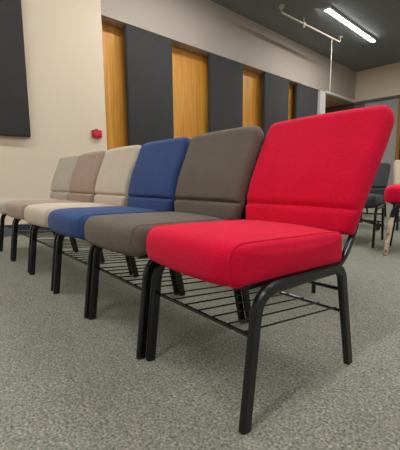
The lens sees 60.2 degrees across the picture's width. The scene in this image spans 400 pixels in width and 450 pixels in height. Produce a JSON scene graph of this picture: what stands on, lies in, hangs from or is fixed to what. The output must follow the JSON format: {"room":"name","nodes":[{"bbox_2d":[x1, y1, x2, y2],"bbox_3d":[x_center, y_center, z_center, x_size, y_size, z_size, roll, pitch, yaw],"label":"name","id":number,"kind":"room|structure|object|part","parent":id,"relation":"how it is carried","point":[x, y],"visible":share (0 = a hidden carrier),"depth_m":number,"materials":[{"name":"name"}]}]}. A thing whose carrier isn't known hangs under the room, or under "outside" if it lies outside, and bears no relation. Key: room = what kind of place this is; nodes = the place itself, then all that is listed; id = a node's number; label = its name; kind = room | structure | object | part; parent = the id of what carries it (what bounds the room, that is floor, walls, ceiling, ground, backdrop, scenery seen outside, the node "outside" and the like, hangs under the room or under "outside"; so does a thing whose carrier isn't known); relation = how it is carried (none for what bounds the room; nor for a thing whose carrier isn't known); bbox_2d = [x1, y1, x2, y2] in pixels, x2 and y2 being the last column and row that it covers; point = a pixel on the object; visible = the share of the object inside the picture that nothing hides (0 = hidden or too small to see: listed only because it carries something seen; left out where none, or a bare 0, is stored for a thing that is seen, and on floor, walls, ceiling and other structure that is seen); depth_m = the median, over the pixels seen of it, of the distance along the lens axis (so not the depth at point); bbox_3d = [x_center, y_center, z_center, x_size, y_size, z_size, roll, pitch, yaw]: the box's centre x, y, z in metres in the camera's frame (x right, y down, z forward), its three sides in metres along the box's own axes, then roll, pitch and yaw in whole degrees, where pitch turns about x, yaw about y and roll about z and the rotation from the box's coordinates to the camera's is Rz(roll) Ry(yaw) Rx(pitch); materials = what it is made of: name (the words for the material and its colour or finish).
{"room":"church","nodes":[
{"label":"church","id":0,"kind":"room"},
{"bbox_2d":[0,0,355,224],"bbox_3d":[-0.802,-2.014,5.743,14.950,3.850,0.381,-8,10,-43],"label":"wall","id":1,"kind":"structure","parent":0,"point":[63,45],"depth_m":4.76,"materials":[{"name":"beige paint"}]},
{"bbox_2d":[0,0,30,136],"bbox_3d":[-2.478,-1.887,3.840,1.000,1.710,0.068,-8,10,-43],"label":"acoustic panel","id":2,"kind":"object","parent":1,"relation":"attached to","point":[14,105],"visible":1,"depth_m":4.07,"materials":[{"name":"grey fabric"}]},
{"bbox_2d":[4,223,51,236],"bbox_3d":[-3.705,0.253,2.968,6.515,0.140,0.012,-8,10,-43],"label":"baseboard","id":3,"kind":"structure","parent":1,"relation":"attached to","point":[7,232],"depth_m":4.32,"materials":[{"name":"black rubber"}]},
{"bbox_2d":[92,129,101,137],"bbox_3d":[-1.462,-1.299,4.896,0.136,0.118,0.055,-8,10,-43],"label":"fire alarm box","id":4,"kind":"object","parent":1,"relation":"attached to","point":[96,133],"visible":1,"depth_m":4.88,"materials":[{"name":"red plastic"}]},
{"bbox_2d":[325,90,355,102],"bbox_3d":[4.037,-3.673,9.930,1.900,0.062,0.090,-8,10,-43],"label":"trim","id":5,"kind":"structure","parent":1,"relation":"attached to","point":[326,91],"depth_m":9.83,"materials":[{"name":"white paint"}]},
{"bbox_2d":[102,22,294,150],"bbox_3d":[0.705,-1.794,7.351,6.255,2.965,0.181,-8,10,-43],"label":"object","id":6,"kind":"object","parent":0,"point":[190,69],"depth_m":6.17,"materials":[{"name":"brown wood"}]},
{"bbox_2d":[124,24,173,145],"bbox_3d":[-0.831,-2.048,5.585,0.880,1.960,0.198,-8,10,-43],"label":"acoustic panel","id":7,"kind":"object","parent":6,"relation":"attached to","point":[148,55],"visible":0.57,"depth_m":5.44,"materials":[{"name":"grey fabric"}]},
{"bbox_2d":[208,53,242,132],"bbox_3d":[0.474,-2.223,6.813,0.940,1.960,0.198,-8,10,-43],"label":"acoustic panel","id":8,"kind":"object","parent":6,"relation":"attached to","point":[225,76],"visible":0.56,"depth_m":6.64,"materials":[{"name":"grey fabric"}]},
{"bbox_2d":[262,72,288,145],"bbox_3d":[1.688,-2.386,7.955,0.950,1.960,0.198,-8,10,-43],"label":"acoustic panel","id":9,"kind":"object","parent":6,"relation":"attached to","point":[275,89],"visible":0.45,"depth_m":7.72,"materials":[{"name":"grey fabric"}]},
{"bbox_2d":[294,83,317,118],"bbox_3d":[2.663,-2.517,8.872,1.020,1.960,0.198,-8,10,-43],"label":"acoustic panel","id":10,"kind":"object","parent":6,"relation":"attached to","point":[306,98],"visible":0.52,"depth_m":8.62,"materials":[{"name":"grey fabric"}]},
{"bbox_2d":[0,202,399,449],"bbox_3d":[1.403,0.198,3.898,15.200,0.100,11.800,-8,10,-43],"label":"floor","id":11,"kind":"structure","parent":0,"point":[69,380],"depth_m":1.26,"materials":[{"name":"carpet"}]},
{"bbox_2d":[0,155,78,259],"bbox_3d":[-1.534,-0.204,3.300,0.736,0.920,0.528,-7,10,-40],"label":"chair","id":12,"kind":"object","parent":11,"relation":"on","point":[60,184],"visible":0.55,"depth_m":3.31,"materials":[{"name":"beige fabric"}]},
{"bbox_3d":[-1.858,0.050,3.374,0.221,0.390,0.023,-7,10,-40],"label":"leg","id":13,"kind":"part","parent":12,"relation":"part of","materials":[{"name":"black metal"}]},
{"bbox_3d":[-1.545,0.095,3.007,0.221,0.390,0.023,-7,10,-40],"label":"leg","id":14,"kind":"part","parent":12,"relation":"part of","materials":[{"name":"metal"}]},
{"bbox_3d":[-1.616,-0.193,3.231,0.520,0.131,0.496,-7,10,-40],"label":"seat","id":15,"kind":"part","parent":12,"relation":"part of","materials":[{"name":"beige fabric"}]},
{"bbox_3d":[-1.336,-0.465,3.437,0.210,0.444,0.528,-7,10,-40],"label":"backrest","id":16,"kind":"part","parent":12,"relation":"part of","materials":[{"name":"beige fabric"}]},
{"bbox_2d":[6,151,105,272],"bbox_3d":[-1.182,-0.153,2.884,0.736,0.920,0.528,-7,10,-40],"label":"chair","id":17,"kind":"object","parent":11,"relation":"on","point":[88,165],"visible":0.6,"depth_m":2.88,"materials":[{"name":"fabric"}]},
{"bbox_3d":[-1.507,0.102,2.955,0.221,0.390,0.023,-7,10,-40],"label":"leg","id":18,"kind":"part","parent":17,"relation":"part of","materials":[{"name":"black metal"}]},
{"bbox_3d":[-1.189,0.146,2.591,0.221,0.390,0.023,-7,10,-40],"label":"leg","id":19,"kind":"part","parent":17,"relation":"part of","materials":[{"name":"black metal"}]},
{"bbox_3d":[-1.264,-0.142,2.815,0.520,0.131,0.496,-7,10,-40],"label":"seat","id":20,"kind":"part","parent":17,"relation":"part of","materials":[{"name":"fabric"}]},
{"bbox_3d":[-1.238,0.070,3.186,0.221,0.391,0.023,-7,10,-40],"label":"leg","id":21,"kind":"part","parent":17,"relation":"part of","materials":[{"name":"black metal"}]},
{"bbox_3d":[-0.986,-0.414,3.024,0.210,0.444,0.528,-7,10,-40],"label":"backrest","id":22,"kind":"part","parent":17,"relation":"part of","materials":[{"name":"fabric"}]},
{"bbox_2d":[24,145,140,290],"bbox_3d":[-0.820,-0.101,2.456,0.736,0.920,0.528,-7,10,-40],"label":"chair","id":23,"kind":"object","parent":11,"relation":"on","point":[118,164],"visible":0.62,"depth_m":2.44,"materials":[{"name":"beige fabric"}]},
{"bbox_3d":[-1.145,0.154,2.531,0.221,0.390,0.023,-7,10,-40],"label":"leg","id":24,"kind":"part","parent":23,"relation":"part of","materials":[{"name":"black metal"}]},
{"bbox_3d":[-0.832,0.199,2.163,0.221,0.390,0.023,-7,10,-40],"label":"leg","id":25,"kind":"part","parent":23,"relation":"part of","materials":[{"name":"black metal"}]},
{"bbox_3d":[-0.903,-0.090,2.387,0.520,0.131,0.496,-7,10,-40],"label":"seat","id":26,"kind":"part","parent":23,"relation":"part of","materials":[{"name":"beige fabric"}]},
{"bbox_3d":[-0.622,-0.361,2.592,0.210,0.444,0.528,-7,10,-40],"label":"backrest","id":27,"kind":"part","parent":23,"relation":"part of","materials":[{"name":"beige fabric"}]},
{"bbox_3d":[-0.560,0.167,2.390,0.221,0.391,0.023,-7,10,-40],"label":"leg","id":28,"kind":"part","parent":23,"relation":"part of","materials":[{"name":"black metal"}]},
{"bbox_2d":[48,137,190,318],"bbox_3d":[-0.469,-0.048,2.028,0.736,0.920,0.516,-7,10,-39],"label":"chair","id":29,"kind":"object","parent":11,"relation":"on","point":[155,175],"visible":0.76,"depth_m":2.00,"materials":[{"name":"blue fabric"}]},
{"bbox_3d":[-0.793,0.206,2.107,0.221,0.390,0.023,-7,10,-39],"label":"leg","id":30,"kind":"part","parent":29,"relation":"part of","materials":[{"name":"black metal"}]},
{"bbox_3d":[-0.483,0.252,1.736,0.221,0.390,0.023,-7,10,-39],"label":"leg","id":31,"kind":"part","parent":29,"relation":"part of","materials":[{"name":"black metal"}]},
{"bbox_3d":[-0.552,-0.037,1.960,0.520,0.131,0.496,-7,10,-39],"label":"seat","id":32,"kind":"part","parent":29,"relation":"part of","materials":[{"name":"blue fabric"}]},
{"bbox_3d":[-0.519,0.175,2.331,0.221,0.391,0.023,-7,10,-39],"label":"leg","id":33,"kind":"part","parent":29,"relation":"part of","materials":[{"name":"black metal"}]},
{"bbox_3d":[-0.269,-0.308,2.163,0.210,0.444,0.516,-7,10,-39],"label":"backrest","id":34,"kind":"part","parent":29,"relation":"part of","materials":[{"name":"blue fabric"}]},
{"bbox_3d":[-0.209,0.220,1.960,0.221,0.391,0.023,-7,10,-39],"label":"leg","id":35,"kind":"part","parent":29,"relation":"part of","materials":[{"name":"black metal"}]},
{"bbox_2d":[84,126,263,359],"bbox_3d":[-0.131,0.000,1.635,0.739,0.921,0.512,-7,10,-38],"label":"chair","id":36,"kind":"object","parent":11,"relation":"on","point":[216,172],"visible":0.84,"depth_m":1.58,"materials":[{"name":"grey fabric"}]},
{"bbox_3d":[-0.455,0.253,1.719,0.221,0.390,0.023,-7,10,-38],"label":"leg","id":37,"kind":"part","parent":36,"relation":"part of","materials":[{"name":"black metal"}]},
{"bbox_3d":[-0.153,0.300,1.342,0.221,0.390,0.023,-7,10,-38],"label":"leg","id":38,"kind":"part","parent":36,"relation":"part of","materials":[{"name":"black metal"}]},
{"bbox_3d":[-0.217,0.011,1.568,0.520,0.131,0.496,-7,10,-38],"label":"seat","id":39,"kind":"part","parent":36,"relation":"part of","materials":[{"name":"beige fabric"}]},
{"bbox_3d":[-0.177,0.223,1.938,0.221,0.391,0.023,-7,10,-38],"label":"leg","id":40,"kind":"part","parent":36,"relation":"part of","materials":[{"name":"black metal"}]},
{"bbox_3d":[0.072,-0.260,1.766,0.214,0.444,0.512,-7,10,-38],"label":"backrest","id":41,"kind":"part","parent":36,"relation":"part of","materials":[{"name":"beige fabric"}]},
{"bbox_3d":[0.125,0.269,1.561,0.221,0.391,0.023,-7,10,-38],"label":"leg","id":42,"kind":"part","parent":36,"relation":"part of","materials":[{"name":"black metal"}]},
{"bbox_3d":[0.175,-0.055,1.563,0.208,0.312,0.022,-6,10,-38],"label":"post","id":43,"kind":"part","parent":36,"relation":"part of","materials":[{"name":"black metal"}]},
{"bbox_2d":[146,105,394,434],"bbox_3d":[0.237,0.039,1.257,0.793,0.934,0.548,-7,10,-39],"label":"chair","id":44,"kind":"object","parent":11,"relation":"on","point":[313,177],"visible":1,"depth_m":1.18,"materials":[{"name":"red fabric"}]},
{"bbox_3d":[-0.116,0.301,1.331,0.221,0.390,0.023,-7,10,-39],"label":"leg","id":45,"kind":"part","parent":44,"relation":"part of","materials":[{"name":"black metal"}]},
{"bbox_3d":[0.124,0.058,1.183,0.520,0.131,0.496,-6,9,-35],"label":"seat","id":46,"kind":"part","parent":44,"relation":"part of","materials":[{"name":"red fabric"}]},
{"bbox_3d":[0.161,0.270,1.553,0.221,0.391,0.023,-7,10,-39],"label":"leg","id":47,"kind":"part","parent":44,"relation":"part of","materials":[{"name":"black metal"}]},
{"bbox_3d":[0.190,0.347,0.958,0.221,0.390,0.023,-7,10,-39],"label":"leg","id":48,"kind":"part","parent":44,"relation":"part of","materials":[{"name":"black metal"}]},
{"bbox_3d":[0.358,0.283,1.402,0.012,0.012,0.480,-7,10,-39],"label":"rail","id":49,"kind":"part","parent":44,"relation":"part of","materials":[{"name":"black metal"}]},
{"bbox_3d":[0.326,0.156,1.045,0.155,0.036,0.022,-7,10,-39],"label":"rail","id":50,"kind":"part","parent":44,"relation":"part of","materials":[{"name":"black metal"}]},
{"bbox_3d":[0.439,-0.221,1.390,0.266,0.457,0.548,-7,10,-39],"label":"backrest","id":51,"kind":"part","parent":44,"relation":"part of","materials":[{"name":"red fabric"}]},
{"bbox_3d":[0.466,0.316,1.179,0.221,0.391,0.023,-7,10,-39],"label":"leg","id":52,"kind":"part","parent":44,"relation":"part of","materials":[{"name":"black metal"}]},
{"bbox_3d":[0.521,-0.009,1.186,0.222,0.314,0.022,-7,10,-39],"label":"post","id":53,"kind":"part","parent":44,"relation":"part of","materials":[{"name":"black metal"}]},
{"bbox_2d":[245,147,315,292],"bbox_3d":[0.561,-0.103,2.362,0.524,0.920,0.736,2,8,22],"label":"chair","id":54,"kind":"object","parent":11,"relation":"on","point":[313,290],"visible":0.02,"depth_m":2.02,"materials":[{"name":"grey fabric"}]},
{"bbox_3d":[0.704,0.191,2.100,0.023,0.390,0.221,2,8,22],"label":"leg","id":55,"kind":"part","parent":54,"relation":"part of","materials":[{"name":"black metal"}]},
{"bbox_2d":[359,214,380,229],"bbox_3d":[2.143,-0.411,4.640,0.551,0.900,0.597,4,9,30],"label":"chair","id":56,"kind":"object","parent":11,"relation":"on","point":[378,225],"visible":0.12,"depth_m":4.64,"materials":[{"name":"black metal"}]},
{"bbox_2d":[360,163,390,247],"bbox_3d":[1.661,-0.245,3.678,0.524,0.836,0.785,5,9,36],"label":"chair","id":57,"kind":"object","parent":11,"relation":"on","point":[375,198],"visible":0.34,"depth_m":3.66,"materials":[{"name":"grey fabric"}]},
{"bbox_3d":[1.582,-0.271,3.566,0.496,0.131,0.520,5,9,36],"label":"seat","id":58,"kind":"part","parent":57,"relation":"part of","materials":[{"name":"grey fabric"}]},
{"bbox_3d":[1.713,0.014,3.365,0.023,0.390,0.221,5,9,36],"label":"leg","id":59,"kind":"part","parent":57,"relation":"part of","materials":[{"name":"black metal"}]},
{"bbox_3d":[1.813,-0.510,3.857,0.524,0.359,0.260,5,9,36],"label":"backrest","id":60,"kind":"part","parent":57,"relation":"part of","materials":[{"name":"grey fabric"}]},
{"bbox_3d":[1.922,-0.024,3.650,0.023,0.391,0.221,5,9,36],"label":"leg","id":61,"kind":"part","parent":57,"relation":"part of","materials":[{"name":"black metal"}]},
{"bbox_2d":[366,202,386,216],"bbox_3d":[2.842,-0.616,6.083,0.736,0.920,0.524,-2,8,-10],"label":"chair","id":62,"kind":"object","parent":11,"relation":"on","point":[385,215],"visible":0.02,"depth_m":5.94,"materials":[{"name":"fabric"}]},
{"bbox_2d":[383,184,399,255],"bbox_3d":[2.003,-0.277,2.974,0.736,1.077,0.524,4,9,32],"label":"chair","id":63,"kind":"object","parent":11,"relation":"on","point":[392,192],"visible":1,"depth_m":2.95,"materials":[{"name":"red fabric"}]},
{"bbox_3d":[1.912,-0.282,3.031,0.520,0.153,0.496,4,9,32],"label":"seat","id":64,"kind":"part","parent":63,"relation":"part of","materials":[{"name":"red fabric"}]},
{"bbox_3d":[1.946,-0.018,3.335,0.221,0.456,0.023,4,9,32],"label":"leg","id":65,"kind":"part","parent":63,"relation":"part of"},
{"bbox_2d":[393,160,399,230],"bbox_3d":[2.852,-0.413,4.536,0.524,0.920,0.736,3,8,23],"label":"chair","id":66,"kind":"object","parent":11,"relation":"on","point":[396,166],"visible":0.34,"depth_m":4.79,"materials":[{"name":"beige fabric"}]},
{"bbox_3d":[2.953,-0.681,4.744,0.524,0.444,0.210,3,8,23],"label":"backrest","id":67,"kind":"part","parent":66,"relation":"part of","materials":[{"name":"beige fabric"}]},
{"bbox_3d":[2.544,-0.139,4.461,0.023,0.390,0.221,3,8,23],"label":"leg","id":68,"kind":"part","parent":66,"relation":"part of","materials":[{"name":"black metal"}]},
{"bbox_2d":[211,0,399,71],"bbox_3d":[2.257,-3.604,2.447,15.200,0.100,9.200,-8,10,-43],"label":"ceiling","id":69,"kind":"structure","parent":0,"point":[380,19],"depth_m":7.21,"materials":[{"name":"black paint"}]},
{"bbox_2d":[279,4,342,85],"bbox_3d":[2.350,-3.538,7.191,2.298,1.270,0.100,-7,10,-40],"label":"ceiling pipe","id":70,"kind":"object","parent":69,"relation":"hanging from","point":[281,6],"visible":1,"depth_m":7.04,"materials":[{"name":"white metal"}]},
{"bbox_3d":[2.910,-3.547,7.677,0.015,1.150,0.015,-3,8,-18],"label":"drop rod","id":71,"kind":"part","parent":70,"relation":"part of","materials":[{"name":"white metal"}]},
{"bbox_2d":[325,6,375,41],"bbox_3d":[3.202,-4.165,7.229,2.280,0.054,0.090,-8,10,-43],"label":"linear light","id":72,"kind":"object","parent":69,"relation":"attached to","point":[329,9],"visible":1,"depth_m":7.05,"materials":[{"name":"white paint"}]},
{"bbox_2d":[317,90,325,114],"bbox_3d":[3.149,-2.103,9.500,0.280,2.965,0.400,-8,10,-43],"label":"wall column","id":73,"kind":"structure","parent":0,"point":[321,94],"depth_m":9.17,"materials":[{"name":"white paint"}]},
{"bbox_2d":[325,94,351,107],"bbox_3d":[2.991,-3.787,11.027,1.900,0.019,3.030,-8,10,-43],"label":"ceiling","id":74,"kind":"structure","parent":0,"point":[331,101],"depth_m":10.46,"materials":[{"name":"beige paint"}]},
{"bbox_2d":[325,62,399,186],"bbox_3d":[6.870,-2.478,8.666,0.251,3.850,11.600,-8,10,-43],"label":"wall","id":75,"kind":"structure","parent":0,"point":[382,81],"depth_m":10.03,"materials":[{"name":"beige paint"}]},
{"bbox_3d":[5.161,-2.214,10.433,0.090,2.880,0.450,-8,10,-43],"label":"partition panel","id":76,"kind":"part","parent":75,"relation":"part of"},
{"bbox_2d":[354,95,399,104],"bbox_3d":[5.520,-3.628,9.805,0.130,0.070,2.200,-8,10,-43],"label":"trim","id":77,"kind":"structure","parent":75,"relation":"attached to","point":[394,96],"depth_m":10.07,"materials":[{"name":"black metal"}]},
{"bbox_3d":[5.481,-2.173,10.098,0.090,2.880,0.460,-8,10,-43],"label":"partition panel","id":78,"kind":"part","parent":75,"relation":"part of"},
{"bbox_3d":[8.614,-1.819,6.907,0.250,2.965,6.550,-8,10,-43],"label":"wall","id":79,"kind":"structure","parent":0,"visible":0},
{"bbox_2d":[393,97,399,184],"bbox_3d":[5.974,-2.107,9.577,0.160,2.895,0.960,-8,10,-43],"label":"door","id":80,"kind":"structure","parent":79,"relation":"in","point":[397,152],"depth_m":9.79,"materials":[{"name":"brown wood"}]}
]}

